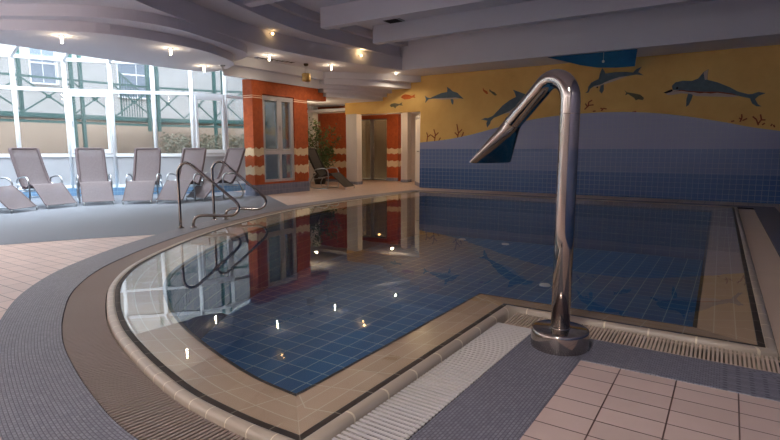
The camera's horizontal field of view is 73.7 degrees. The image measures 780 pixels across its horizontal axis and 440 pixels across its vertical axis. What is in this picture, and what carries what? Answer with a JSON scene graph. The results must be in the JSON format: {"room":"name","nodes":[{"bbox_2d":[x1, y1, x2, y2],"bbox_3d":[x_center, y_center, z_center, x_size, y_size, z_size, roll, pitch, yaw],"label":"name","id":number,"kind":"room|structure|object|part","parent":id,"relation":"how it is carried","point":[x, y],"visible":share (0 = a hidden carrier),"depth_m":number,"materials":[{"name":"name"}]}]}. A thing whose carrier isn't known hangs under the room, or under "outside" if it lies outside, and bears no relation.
{"room":"indoor swimming pool","nodes":[
{"label":"indoor swimming pool","id":0,"kind":"room"},
{"bbox_2d":[0,19,233,71],"bbox_3d":[-5.147,-3.316,9.853,2.651,0.165,5.670,5,9,33],"label":"ceiling","id":1,"kind":"structure","parent":0,"point":[114,42],"depth_m":9.40,"materials":[{"name":"paint"}]},
{"bbox_2d":[0,4,246,61],"bbox_3d":[-4.971,-3.462,9.665,3.100,0.175,6.000,5,9,33],"label":"ceiling","id":2,"kind":"structure","parent":0,"point":[67,12],"depth_m":8.31,"materials":[{"name":"paint"}]},
{"bbox_2d":[0,191,286,244],"bbox_3d":[-6.235,-0.200,10.310,8.367,0.001,9.650,5,9,33],"label":"floor","id":3,"kind":"structure","parent":0,"point":[107,219],"depth_m":9.17,"materials":[{"name":"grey tile"}]},
{"bbox_2d":[0,177,37,213],"bbox_3d":[-7.696,-0.779,10.031,1.408,1.227,0.682,1,8,10],"label":"sun lounger","id":4,"kind":"object","parent":3,"relation":"on","point":[12,198],"visible":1,"depth_m":10.05,"materials":[{"name":"grey fabric"}]},
{"bbox_2d":[8,148,76,208],"bbox_3d":[-7.327,-0.906,10.961,1.408,1.227,0.682,5,9,31],"label":"sun lounger","id":5,"kind":"object","parent":3,"relation":"on","point":[30,169],"visible":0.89,"depth_m":11.02,"materials":[{"name":"beige fabric"}]},
{"bbox_3d":[-7.599,-0.601,10.785,0.531,0.607,0.032,5,9,31],"label":"arm frame","id":6,"kind":"part","parent":5,"relation":"part of","materials":[{"name":"silver metal"}]},
{"bbox_3d":[-7.707,-1.111,11.164,0.470,0.811,0.580,5,9,31],"label":"backrest","id":7,"kind":"part","parent":5,"relation":"part of","materials":[{"name":"beige fabric"}]},
{"bbox_3d":[-7.263,-0.676,11.336,0.531,0.607,0.032,5,9,31],"label":"arm frame","id":8,"kind":"part","parent":5,"relation":"part of","materials":[{"name":"silver metal"}]},
{"bbox_2d":[75,148,114,205],"bbox_3d":[-6.641,-1.004,11.673,0.682,1.227,1.408,-5,9,-34],"label":"sun lounger","id":9,"kind":"object","parent":3,"relation":"on","point":[92,177],"visible":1,"depth_m":11.90,"materials":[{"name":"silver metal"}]},
{"bbox_3d":[-6.979,-0.716,11.631,0.032,0.607,0.531,-5,9,-34],"label":"arm frame","id":10,"kind":"part","parent":9,"relation":"part of","materials":[{"name":"silver metal"}]},
{"bbox_3d":[-6.888,-1.227,12.014,0.580,0.811,0.470,-5,9,-34],"label":"backrest","id":11,"kind":"part","parent":9,"relation":"part of","materials":[{"name":"beige fabric"}]},
{"bbox_3d":[-6.439,-0.765,11.990,0.032,0.607,0.531,-5,9,-34],"label":"arm frame","id":12,"kind":"part","parent":9,"relation":"part of","materials":[{"name":"silver metal"}]},
{"bbox_2d":[20,183,245,197],"bbox_3d":[-7.657,-0.670,13.036,2.354,0.200,12.635,7,10,40],"label":"baseboard","id":13,"kind":"structure","parent":3,"relation":"on","point":[116,190],"depth_m":13.69,"materials":[{"name":"blue tile"}]},
{"bbox_2d":[0,52,21,189],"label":"window","id":14,"kind":"structure","parent":13,"relation":"on","point":[7,170],"depth_m":12.65,"materials":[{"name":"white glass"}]},
{"bbox_3d":[-9.525,-1.136,12.497,0.020,0.730,1.020,7,11,43],"label":"panel","id":15,"kind":"part","parent":14,"relation":"part of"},
{"bbox_2d":[8,46,71,189],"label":"window","id":16,"kind":"structure","parent":13,"relation":"on","point":[55,164],"depth_m":12.96,"materials":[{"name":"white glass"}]},
{"bbox_3d":[-8.683,-1.229,13.178,0.969,0.730,0.020,-5,9,-32],"label":"panel","id":17,"kind":"part","parent":16,"relation":"part of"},
{"bbox_2d":[61,53,115,187],"bbox_3d":[-6.795,-2.935,12.544,3.166,4.462,0.933,7,10,40],"label":"window","id":18,"kind":"structure","parent":13,"relation":"on","point":[68,93],"depth_m":13.31,"materials":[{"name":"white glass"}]},
{"bbox_3d":[-7.719,-2.496,13.401,0.974,1.540,0.115,-2,8,-15],"label":"sash","id":19,"kind":"part","parent":18,"relation":"part of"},
{"bbox_3d":[-7.728,-1.286,13.595,0.941,0.730,0.020,-2,8,-15],"label":"panel","id":20,"kind":"part","parent":18,"relation":"part of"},
{"bbox_2d":[107,60,151,186],"bbox_3d":[-6.067,-2.997,13.001,2.485,4.460,0.923,7,10,42],"label":"window","id":21,"kind":"structure","parent":13,"relation":"on","point":[123,162],"depth_m":13.65,"materials":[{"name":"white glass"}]},
{"bbox_3d":[-6.742,-1.323,13.869,0.907,0.730,0.020,-2,8,-16],"label":"panel","id":22,"kind":"part","parent":21,"relation":"part of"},
{"bbox_2d":[149,65,189,185],"bbox_3d":[-5.368,-3.055,13.440,1.834,4.458,0.872,8,11,44],"label":"window","id":23,"kind":"structure","parent":13,"relation":"on","point":[170,162],"depth_m":13.94,"materials":[{"name":"white plastic"}]},
{"bbox_3d":[-5.797,-1.357,14.117,0.848,0.730,0.020,-2,8,-13],"label":"panel","id":24,"kind":"part","parent":23,"relation":"part of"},
{"bbox_2d":[188,70,227,184],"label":"window","id":25,"kind":"structure","parent":13,"relation":"on","point":[212,155],"depth_m":14.39,"materials":[{"name":"white plastic"}]},
{"bbox_3d":[-4.972,-2.630,14.381,0.110,1.540,0.871,8,11,44],"label":"sash","id":26,"kind":"part","parent":25,"relation":"part of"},
{"bbox_3d":[-4.993,-1.419,14.567,0.020,0.730,0.871,8,11,44],"label":"panel","id":27,"kind":"part","parent":25,"relation":"part of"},
{"bbox_2d":[222,71,245,183],"bbox_3d":[-4.342,-3.265,15.054,0.405,4.437,1.798,3,8,21],"label":"window","id":28,"kind":"structure","parent":13,"relation":"on","point":[242,172],"depth_m":14.77,"materials":[{"name":"white plastic"}]},
{"bbox_3d":[-4.260,-1.544,15.483,0.020,0.730,1.300,5,9,34],"label":"panel","id":29,"kind":"part","parent":28,"relation":"part of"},
{"bbox_2d":[122,148,162,203],"bbox_3d":[-5.698,-1.046,11.985,0.682,1.227,1.408,-2,8,-13],"label":"sun lounger","id":30,"kind":"object","parent":3,"relation":"on","point":[146,176],"visible":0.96,"depth_m":12.30,"materials":[{"name":"grey fabric"}]},
{"bbox_3d":[-5.797,-1.279,12.389,0.580,0.811,0.470,-2,8,-13],"label":"backrest","id":31,"kind":"part","parent":30,"relation":"part of","materials":[{"name":"beige fabric"}]},
{"bbox_3d":[-5.408,-0.796,12.212,0.032,0.607,0.531,-2,8,-13],"label":"arm frame","id":32,"kind":"part","parent":30,"relation":"part of","materials":[{"name":"silver metal"}]},
{"bbox_2d":[156,148,206,203],"bbox_3d":[-4.829,-1.063,12.108,0.682,1.227,1.408,1,8,5],"label":"sun lounger","id":33,"kind":"object","parent":3,"relation":"on","point":[189,177],"visible":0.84,"depth_m":12.41,"materials":[{"name":"grey fabric"}]},
{"bbox_3d":[-4.790,-1.297,12.522,0.580,0.811,0.470,1,8,5],"label":"backrest","id":34,"kind":"part","parent":33,"relation":"part of","materials":[{"name":"beige fabric"}]},
{"bbox_3d":[-4.494,-0.799,12.238,0.032,0.607,0.531,1,8,5],"label":"arm frame","id":35,"kind":"part","parent":33,"relation":"part of","materials":[{"name":"silver metal"}]},
{"bbox_2d":[186,148,245,201],"bbox_3d":[-4.198,-1.131,12.607,0.682,1.227,1.408,4,9,29],"label":"sun lounger","id":36,"kind":"object","parent":3,"relation":"on","point":[233,158],"visible":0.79,"depth_m":12.85,"materials":[{"name":"grey fabric"}]},
{"bbox_3d":[-3.855,-0.848,12.593,0.032,0.607,0.531,4,9,29],"label":"arm frame","id":37,"kind":"part","parent":36,"relation":"part of","materials":[{"name":"silver metal"}]},
{"bbox_3d":[-3.983,-1.357,12.967,0.580,0.811,0.470,4,9,29],"label":"backrest","id":38,"kind":"part","parent":36,"relation":"part of","materials":[{"name":"beige fabric"}]},
{"bbox_2d":[0,0,419,75],"bbox_3d":[-2.535,-3.334,6.755,14.350,0.360,19.200,5,9,33],"label":"ceiling","id":39,"kind":"structure","parent":0,"point":[259,42],"depth_m":11.57,"materials":[{"name":"paint"}]},
{"bbox_2d":[254,56,299,63],"bbox_3d":[-2.821,-3.998,13.015,1.210,0.018,0.220,-8,11,-44],"label":"grille","id":40,"kind":"object","parent":39,"relation":"attached to","point":[258,57],"visible":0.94,"depth_m":13.00,"materials":[{"name":"metal"}]},
{"bbox_2d":[302,63,310,81],"bbox_3d":[-2.197,-3.864,13.628,0.230,0.450,0.230,5,9,33],"label":"pendant lamp","id":41,"kind":"object","parent":39,"relation":"hanging from","point":[306,77],"visible":1,"depth_m":13.56,"materials":[{"name":"gold metal"}]},
{"bbox_3d":[-2.197,-3.740,13.645,0.230,0.200,0.230,5,9,33],"label":"lamp shade","id":42,"kind":"part","parent":41,"relation":"part of","materials":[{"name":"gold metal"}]},
{"bbox_2d":[223,66,319,88],"bbox_3d":[-3.135,-3.749,13.744,0.360,0.250,3.440,5,9,33],"label":"ceiling","id":43,"kind":"structure","parent":0,"point":[234,71],"depth_m":13.40,"materials":[{"name":"paint"}]},
{"bbox_2d":[233,57,322,79],"bbox_3d":[-3.120,-3.970,13.589,0.480,0.230,3.650,5,9,33],"label":"ceiling","id":44,"kind":"structure","parent":0,"point":[247,62],"depth_m":13.44,"materials":[{"name":"paint"}]},
{"bbox_2d":[242,79,325,184],"bbox_3d":[-2.825,-2.253,14.484,0.340,2.955,2.870,5,9,33],"label":"wall partition","id":45,"kind":"structure","parent":0,"point":[253,90],"depth_m":13.51,"materials":[{"name":"orange paint"}]},
{"bbox_2d":[245,181,309,195],"bbox_3d":[-3.051,-0.885,14.320,0.370,0.280,2.070,5,9,33],"label":"baseboard","id":46,"kind":"structure","parent":45,"relation":"attached to","point":[265,189],"depth_m":14.05,"materials":[{"name":"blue tile"}]},
{"bbox_2d":[262,95,294,181],"bbox_3d":[-3.026,-2.171,14.013,0.115,2.250,1.170,5,9,33],"label":"window","id":47,"kind":"structure","parent":45,"relation":"in","point":[278,130],"depth_m":14.02,"materials":[{"name":"clear glass"}]},
{"bbox_3d":[-3.173,-2.520,13.761,0.010,1.280,0.470,5,9,33],"label":"glass pane","id":48,"kind":"part","parent":47,"relation":"part of","materials":[{"name":"clear glass"}]},
{"bbox_3d":[-3.156,-2.518,13.750,0.050,1.340,0.530,5,9,33],"label":"sash","id":49,"kind":"part","parent":47,"relation":"part of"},
{"bbox_3d":[-3.173,-1.425,13.911,0.010,0.660,0.530,5,9,33],"label":"pane","id":50,"kind":"part","parent":47,"relation":"part of","materials":[{"name":"clear glass"}]},
{"bbox_3d":[-2.867,-2.583,14.226,0.010,1.280,0.350,5,9,33],"label":"glass pane","id":51,"kind":"part","parent":47,"relation":"part of","materials":[{"name":"clear glass"}]},
{"bbox_3d":[-2.850,-2.582,14.215,0.050,1.340,0.410,5,9,33],"label":"sash","id":52,"kind":"part","parent":47,"relation":"part of","materials":[{"name":"grey metal"}]},
{"bbox_3d":[-2.867,-1.488,14.376,0.010,0.660,0.410,5,9,33],"label":"pane","id":53,"kind":"part","parent":47,"relation":"part of","materials":[{"name":"clear glass"}]},
{"bbox_2d":[188,0,407,56],"bbox_3d":[-2.535,-3.656,6.711,14.350,0.290,19.200,5,9,33],"label":"ceiling","id":54,"kind":"structure","parent":0,"point":[268,17],"depth_m":11.28,"materials":[{"name":"paint"}]},
{"bbox_2d":[308,106,317,181],"bbox_3d":[-2.821,-2.791,19.185,0.220,2.740,0.300,5,9,33],"label":"wall pier","id":55,"kind":"object","parent":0,"point":[313,116],"visible":0.43,"depth_m":19.01,"materials":[{"name":"white paint"}]},
{"bbox_2d":[307,106,346,178],"bbox_3d":[-2.194,-2.926,19.213,2.300,3.000,0.160,5,9,33],"label":"wall","id":56,"kind":"structure","parent":0,"point":[326,120],"depth_m":18.97,"materials":[{"name":"orange paint"}]},
{"bbox_2d":[307,93,382,107],"bbox_3d":[-1.762,-4.006,17.604,2.627,0.115,4.744,-2,8,-12],"label":"ceiling","id":57,"kind":"structure","parent":0,"point":[332,99],"depth_m":16.56,"materials":[{"name":"paint"}]},
{"bbox_2d":[318,89,386,96],"bbox_3d":[-1.706,-4.119,17.600,2.740,0.110,4.744,-2,8,-12],"label":"ceiling","id":58,"kind":"structure","parent":0,"point":[337,91],"depth_m":15.73,"materials":[{"name":"paint"}]},
{"bbox_2d":[319,84,391,93],"bbox_3d":[-1.638,-4.225,17.585,2.874,0.105,4.773,-2,8,-12],"label":"ceiling","id":59,"kind":"structure","parent":0,"point":[321,86],"depth_m":15.61,"materials":[{"name":"paint"}]},
{"bbox_2d":[307,108,419,114],"bbox_3d":[-0.139,-3.897,18.565,5.100,0.100,2.650,5,9,33],"label":"ceiling","id":60,"kind":"structure","parent":0,"point":[336,110],"depth_m":18.69,"materials":[{"name":"paint"}]},
{"bbox_2d":[319,78,410,89],"bbox_3d":[-1.391,-4.365,17.594,3.367,0.170,4.823,-2,8,-12],"label":"ceiling","id":61,"kind":"structure","parent":0,"point":[390,85],"depth_m":15.46,"materials":[{"name":"paint"}]},
{"bbox_2d":[323,72,420,82],"bbox_3d":[-1.267,-4.540,17.578,3.614,0.180,4.859,-2,8,-12],"label":"ceiling","id":62,"kind":"structure","parent":0,"point":[336,75],"depth_m":15.33,"materials":[{"name":"paint"}]},
{"bbox_2d":[362,119,386,179],"bbox_3d":[-0.771,-2.734,20.248,1.668,2.340,0.140,5,9,33],"label":"door","id":63,"kind":"structure","parent":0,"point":[374,131],"depth_m":20.17,"materials":[{"name":"glass"}]},
{"bbox_3d":[-1.078,-2.769,20.500,0.800,2.260,0.012,5,9,33],"label":"glass pane","id":64,"kind":"part","parent":63,"relation":"part of","materials":[{"name":"glass"}]},
{"bbox_3d":[-0.350,-2.704,20.029,0.640,2.260,0.012,5,9,33],"label":"glass pane","id":65,"kind":"part","parent":63,"relation":"part of","materials":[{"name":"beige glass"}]},
{"bbox_2d":[0,190,779,439],"bbox_3d":[0.923,0.132,7.890,8.948,0.004,12.633,5,9,33],"label":"floor","id":66,"kind":"structure","parent":0,"point":[43,396],"depth_m":2.76,"materials":[{"name":"grey tile"}]},
{"bbox_2d":[176,162,239,227],"bbox_3d":[-2.796,-0.391,7.987,0.940,1.008,0.100,-2,8,-12],"label":"grab rail","id":67,"kind":"object","parent":66,"relation":"on","point":[180,165],"visible":1,"depth_m":7.95,"materials":[{"name":"silver metal"}]},
{"bbox_2d":[211,160,266,219],"bbox_3d":[-2.598,-0.519,8.924,0.940,1.008,0.100,-2,8,-12],"label":"grab rail","id":68,"kind":"object","parent":66,"relation":"on","point":[217,161],"visible":0.94,"depth_m":8.88,"materials":[{"name":"silver metal"}]},
{"bbox_2d":[469,69,589,355],"bbox_3d":[0.911,-0.088,3.327,0.360,1.666,0.901,-4,9,-27],"label":"spout","id":69,"kind":"object","parent":66,"relation":"on","point":[557,335],"visible":1,"depth_m":3.07,"materials":[{"name":"silver metal"}]},
{"bbox_2d":[0,180,779,439],"bbox_3d":[-2.617,-0.027,9.067,16.600,0.001,22.600,5,9,33],"label":"floor","id":70,"kind":"structure","parent":0,"point":[595,401],"depth_m":2.54,"materials":[{"name":"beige tile"}]},
{"bbox_2d":[308,117,342,183],"bbox_3d":[-2.388,-2.382,17.768,1.544,2.313,1.480,0,8,-1],"label":"potted tree","id":71,"kind":"object","parent":70,"relation":"on","point":[322,154],"visible":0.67,"depth_m":17.69,"materials":[{"name":"green plant"}]},
{"bbox_3d":[-2.418,-1.423,17.963,0.490,0.360,0.490,5,9,33],"label":"pot","id":72,"kind":"part","parent":71,"relation":"part of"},
{"bbox_2d":[308,148,354,189],"bbox_3d":[-1.843,-1.582,15.937,1.408,1.227,0.682,3,8,23],"label":"sun lounger","id":73,"kind":"object","parent":70,"relation":"on","point":[313,156],"visible":0.96,"depth_m":15.96,"materials":[{"name":"taupe fabric"},{"name":"silver aluminium"}]},
{"bbox_3d":[-2.251,-1.779,16.086,0.470,0.811,0.580,3,8,23],"label":"backrest","id":74,"kind":"part","parent":73,"relation":"part of","materials":[{"name":"brown wicker"}]},
{"bbox_3d":[-2.083,-1.272,15.726,0.531,0.607,0.032,3,8,23],"label":"arm frame","id":75,"kind":"part","parent":73,"relation":"part of","materials":[{"name":"silver metal"}]},
{"bbox_2d":[346,114,361,181],"bbox_3d":[-1.227,-2.401,17.732,0.450,2.360,0.280,5,9,33],"label":"column","id":76,"kind":"structure","parent":70,"relation":"on","point":[353,121],"depth_m":17.61,"materials":[{"name":"white paint"}]},
{"bbox_2d":[350,181,362,184],"bbox_3d":[-1.227,-1.281,17.885,0.480,0.100,0.310,5,9,33],"label":"baseboard","id":77,"kind":"structure","parent":76,"relation":"attached to","point":[360,182],"depth_m":17.72,"materials":[{"name":"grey tile"}]},
{"bbox_2d":[401,112,410,179],"bbox_3d":[0.591,-2.630,18.890,0.260,2.500,0.260,5,9,33],"label":"column","id":78,"kind":"structure","parent":70,"relation":"on","point":[405,117],"depth_m":18.79,"materials":[{"name":"white paint"}]},
{"bbox_2d":[401,179,411,181],"bbox_3d":[0.591,-1.441,19.052,0.290,0.100,0.290,5,9,33],"label":"baseboard","id":79,"kind":"structure","parent":78,"relation":"attached to","point":[402,180],"depth_m":18.95,"materials":[{"name":"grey tile"}]},
{"bbox_2d":[62,191,779,439],"bbox_3d":[0.919,0.184,7.895,8.214,0.100,11.898,5,9,33],"label":"gutter","id":80,"kind":"object","parent":70,"relation":"in","point":[416,191],"visible":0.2,"depth_m":3.16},
{"bbox_2d":[62,192,410,439],"bbox_3d":[-1.316,0.082,8.325,2.994,0.016,12.890,1,8,5],"label":"grate","id":81,"kind":"object","parent":80,"relation":"on","point":[122,389],"visible":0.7,"depth_m":2.82,"materials":[{"name":"brown plastic"}]},
{"bbox_2d":[332,322,530,439],"bbox_3d":[0.335,0.838,2.791,0.260,0.016,1.881,5,9,34],"label":"grate","id":82,"kind":"object","parent":80,"relation":"on","point":[448,379],"visible":0.95,"depth_m":2.63,"materials":[{"name":"white plastic"}]},
{"bbox_2d":[106,192,778,439],"bbox_3d":[0.916,0.168,7.892,7.616,0.131,11.298,5,9,33],"label":"coping","id":83,"kind":"object","parent":80,"relation":"attached to","point":[241,427],"visible":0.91,"depth_m":3.11,"materials":[{"name":"beige tile"}]},
{"bbox_2d":[115,192,765,439],"bbox_3d":[0.915,0.112,7.884,7.495,0.004,11.177,5,9,33],"label":"stripe","id":84,"kind":"structure","parent":83,"relation":"attached to","point":[755,317],"depth_m":3.19,"materials":[{"name":"tile"}]},
{"bbox_2d":[504,313,779,373],"bbox_3d":[1.653,0.777,3.238,1.879,0.016,0.286,5,9,33],"label":"grate","id":85,"kind":"object","parent":80,"relation":"on","point":[518,316],"visible":0.72,"depth_m":3.21,"materials":[{"name":"beige plastic"}]},
{"bbox_2d":[738,209,779,357],"bbox_3d":[4.770,0.303,6.706,0.266,0.016,8.948,5,9,32],"label":"grate","id":86,"kind":"object","parent":80,"relation":"on","point":[765,258],"visible":0.9,"depth_m":5.46,"materials":[{"name":"beige plastic"}]},
{"bbox_2d":[387,114,400,180],"bbox_3d":[0.150,-2.736,19.672,0.500,2.500,0.220,5,9,33],"label":"pier","id":87,"kind":"object","parent":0,"point":[393,120],"visible":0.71,"depth_m":19.56,"materials":[{"name":"orange paint"}]},
{"bbox_2d":[289,0,534,29],"bbox_3d":[-1.905,-4.423,7.998,14.900,0.500,22.600,5,9,33],"label":"ceiling","id":88,"kind":"structure","parent":0,"point":[314,5],"depth_m":11.23,"materials":[{"name":"paint"}]},
{"bbox_2d":[243,0,283,6],"bbox_3d":[1.064,-3.852,7.220,8.900,0.420,0.220,5,9,33],"label":"ceiling beam","id":89,"kind":"structure","parent":88,"relation":"attached to","point":[250,3],"depth_m":9.45,"materials":[{"name":"paint"}]},
{"bbox_2d":[384,18,404,23],"bbox_3d":[0.061,-4.750,12.383,0.420,0.037,0.420,5,9,33],"label":"ceiling vent","id":90,"kind":"object","parent":88,"relation":"in","point":[397,20],"visible":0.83,"depth_m":12.38,"materials":[{"name":"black metal"}]},
{"bbox_2d":[320,0,508,29],"bbox_3d":[2.265,-4.101,9.046,8.900,0.420,0.220,5,9,33],"label":"ceiling beam","id":91,"kind":"structure","parent":88,"relation":"attached to","point":[358,12],"depth_m":10.54,"materials":[{"name":"paint"}]},
{"bbox_2d":[373,0,713,44],"bbox_3d":[3.357,-4.328,10.706,8.900,0.420,0.220,5,9,33],"label":"ceiling beam","id":92,"kind":"structure","parent":88,"relation":"attached to","point":[537,11],"depth_m":11.11,"materials":[{"name":"paint"}]},
{"bbox_2d":[400,0,779,75],"bbox_3d":[4.468,-4.400,12.785,9.200,0.840,1.300,5,9,33],"label":"ceiling beam","id":93,"kind":"structure","parent":88,"relation":"attached to","point":[716,24],"depth_m":11.79,"materials":[{"name":"paint"}]},
{"bbox_2d":[548,49,636,67],"bbox_3d":[4.668,-3.695,12.129,1.990,0.370,0.030,5,9,33],"label":"sail","id":94,"kind":"object","parent":93,"relation":"hanging from","point":[622,58],"visible":1,"depth_m":11.93,"materials":[{"name":"blue paint"}]},
{"bbox_2d":[411,113,419,180],"bbox_3d":[-0.102,-2.643,18.622,4.863,2.600,2.900,5,9,33],"label":"wall","id":95,"kind":"structure","parent":0,"point":[413,116],"depth_m":19.44,"materials":[{"name":"white paint"}]},
{"bbox_2d":[362,114,386,119],"bbox_3d":[-0.722,-3.982,20.147,1.700,0.170,0.120,5,9,33],"label":"trim","id":96,"kind":"structure","parent":95,"relation":"attached to","point":[384,116],"depth_m":19.99,"materials":[{"name":"orange paint"}]},
{"bbox_2d":[386,178,397,180],"bbox_3d":[0.080,-1.543,19.725,0.520,0.120,0.040,5,9,33],"label":"baseboard","id":97,"kind":"structure","parent":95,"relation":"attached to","point":[387,179],"depth_m":19.70,"materials":[{"name":"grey tile"}]},
{"bbox_2d":[166,208,709,438],"bbox_3d":[0.910,0.684,7.960,6.711,0.990,10.394,5,9,33],"label":"wall","id":98,"kind":"structure","parent":0,"point":[202,293],"depth_m":10.81,"materials":[{"name":"blue tile"}]},
{"bbox_2d":[163,208,711,395],"bbox_3d":[0.910,0.181,7.891,6.761,0.036,10.444,5,9,33],"label":"trim","id":99,"kind":"structure","parent":98,"relation":"on","point":[173,272],"depth_m":4.19,"materials":[{"name":"beige tile"}]},
{"bbox_2d":[120,208,756,434],"bbox_3d":[0.914,0.142,7.888,7.416,0.054,11.098,5,9,33],"label":"rim","id":100,"kind":"object","parent":98,"relation":"on","point":[724,311],"visible":0.84,"depth_m":3.48,"materials":[{"name":"beige tile"}]},
{"bbox_2d":[201,233,702,392],"bbox_3d":[0.910,1.175,8.027,6.721,0.001,10.404,5,9,33],"label":"floor","id":101,"kind":"structure","parent":0,"point":[324,317],"depth_m":8.17,"materials":[{"name":"blue tile"}]},
{"bbox_2d":[539,283,550,286],"bbox_3d":[2.576,1.073,8.644,0.180,0.034,0.180,5,9,33],"label":"inlet","id":102,"kind":"object","parent":101,"relation":"on","point":[540,284],"visible":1,"depth_m":8.60,"materials":[{"name":"white paint"}]},
{"bbox_2d":[304,192,733,219],"bbox_3d":[0.915,0.112,7.884,7.420,0.001,11.102,5,9,33],"label":"wall","id":103,"kind":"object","parent":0,"point":[422,200],"visible":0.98,"depth_m":11.14,"materials":[{"name":"blue tile"}]},
{"bbox_2d":[345,45,779,141],"bbox_3d":[3.605,-3.135,14.459,12.070,4.700,0.250,5,9,33],"label":"wall","id":104,"kind":"structure","parent":0,"point":[749,70],"depth_m":12.95,"materials":[{"name":"yellow paint"}]},
{"bbox_2d":[390,103,402,107],"bbox_3d":[0.199,-3.626,16.480,0.492,0.180,0.008,5,9,33],"label":"fish","id":105,"kind":"object","parent":104,"relation":"attached to","point":[394,105],"visible":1,"depth_m":16.49},
{"bbox_2d":[401,94,414,98],"bbox_3d":[0.567,-3.846,16.208,0.536,0.160,0.008,5,9,33],"label":"fish","id":106,"kind":"object","parent":104,"relation":"attached to","point":[405,96],"visible":1,"depth_m":16.22},
{"bbox_2d":[415,115,419,186],"bbox_3d":[0.883,-2.225,16.812,0.113,2.240,1.046,-1,8,-5],"label":"door","id":107,"kind":"structure","parent":104,"relation":"in","point":[417,134],"depth_m":16.81,"materials":[{"name":"white paint"}]},
{"bbox_2d":[425,87,462,103],"bbox_3d":[1.610,-3.703,15.538,1.304,0.534,0.008,5,9,33],"label":"painted dolphin","id":108,"kind":"object","parent":104,"relation":"attached to","point":[449,94],"visible":1,"depth_m":15.45,"materials":[{"name":"blue paint"}]},
{"bbox_2d":[481,90,524,126],"bbox_3d":[3.346,-3.104,14.478,1.717,1.019,0.008,5,9,33],"label":"painted dolphin","id":109,"kind":"object","parent":104,"relation":"attached to","point":[510,105],"visible":0.61,"depth_m":14.50,"materials":[{"name":"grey paint"}]},
{"bbox_2d":[420,112,779,203],"bbox_3d":[4.760,-1.734,13.731,9.140,2.120,0.015,5,9,33],"label":"tiles","id":110,"kind":"structure","parent":104,"relation":"attached to","point":[621,154],"depth_m":12.91,"materials":[{"name":"blue tile"}]},
{"bbox_2d":[586,67,641,92],"bbox_3d":[5.578,-3.488,12.956,1.335,0.630,0.010,5,9,33],"label":"painted dolphin","id":111,"kind":"object","parent":104,"relation":"attached to","point":[608,77],"visible":1,"depth_m":13.03,"materials":[{"name":"grey paint"}]},
{"bbox_2d":[625,91,643,99],"bbox_3d":[5.987,-3.063,12.748,0.454,0.263,0.008,5,9,33],"label":"fish","id":112,"kind":"object","parent":104,"relation":"attached to","point":[636,96],"visible":1,"depth_m":12.73},
{"bbox_2d":[664,70,764,105],"bbox_3d":[7.354,-2.995,11.851,1.994,0.878,0.016,5,9,33],"label":"painted dolphin","id":113,"kind":"object","parent":104,"relation":"attached to","point":[701,86],"visible":1,"depth_m":11.92,"materials":[{"name":"blue paint"}]},
{"bbox_2d":[753,114,765,124],"bbox_3d":[8.125,-2.206,11.459,0.251,0.242,0.012,5,9,33],"label":"coral","id":114,"kind":"object","parent":104,"relation":"attached to","point":[760,114],"visible":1,"depth_m":11.44,"materials":[{"name":"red paint"}]},
{"label":"outside","id":115,"kind":"structure","parent":0,"visible":0},
{"bbox_3d":[-15.153,-1.067,17.053,17.000,0.060,40.000,5,9,33],"label":"ground","id":116,"kind":"structure","parent":115,"visible":0},
{"bbox_2d":[0,48,243,148],"bbox_3d":[-9.239,-3.490,16.322,11.946,4.900,2.615,-7,11,-42],"label":"framework","id":117,"kind":"object","parent":116,"relation":"on","point":[8,116],"visible":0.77,"depth_m":16.51,"materials":[{"name":"metal"}]},
{"bbox_3d":[-10.431,-4.263,14.594,0.090,2.900,0.090,5,9,33],"label":"post","id":118,"kind":"part","parent":117,"relation":"part of","materials":[{"name":"white metal"}]},
{"bbox_3d":[-9.384,-3.366,15.413,0.090,4.900,0.090,5,9,33],"label":"post","id":119,"kind":"part","parent":117,"relation":"part of","materials":[{"name":"metal"}]},
{"bbox_3d":[-9.223,-3.392,15.605,0.090,4.900,0.090,5,9,33],"label":"post","id":120,"kind":"part","parent":117,"relation":"part of","materials":[{"name":"metal"}]},
{"bbox_3d":[-8.909,-4.166,15.583,11.146,0.060,1.188,-7,11,-42],"label":"rail","id":121,"kind":"part","parent":117,"relation":"part of","materials":[{"name":"white metal"}]},
{"bbox_3d":[-7.946,-4.484,17.025,0.090,3.120,0.090,5,9,33],"label":"post","id":122,"kind":"part","parent":117,"relation":"part of","materials":[{"name":"metal"}]},
{"bbox_3d":[-7.710,-4.509,17.203,0.090,3.120,0.090,5,9,33],"label":"post","id":123,"kind":"part","parent":117,"relation":"part of","materials":[{"name":"metal"}]},
{"bbox_3d":[-6.198,-3.780,18.441,0.090,4.900,0.090,5,9,33],"label":"post","id":124,"kind":"part","parent":117,"relation":"part of","materials":[{"name":"metal"}]},
{"bbox_3d":[-5.936,-3.797,18.568,0.090,4.900,0.090,5,9,33],"label":"post","id":125,"kind":"part","parent":117,"relation":"part of","materials":[{"name":"white metal"}]},
{"bbox_2d":[0,44,269,179],"bbox_3d":[-11.488,-6.539,15.734,24.029,11.100,1.954,-6,10,-36],"label":"building","id":126,"kind":"structure","parent":116,"relation":"on","point":[50,138],"depth_m":17.99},
{"bbox_2d":[152,132,273,152],"bbox_3d":[-5.735,-2.123,18.224,5.108,1.846,2.062,-4,9,-25],"label":"hedge","id":127,"kind":"object","parent":116,"relation":"on","point":[232,141],"visible":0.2,"depth_m":17.50,"materials":[{"name":"green plant"}]}
]}

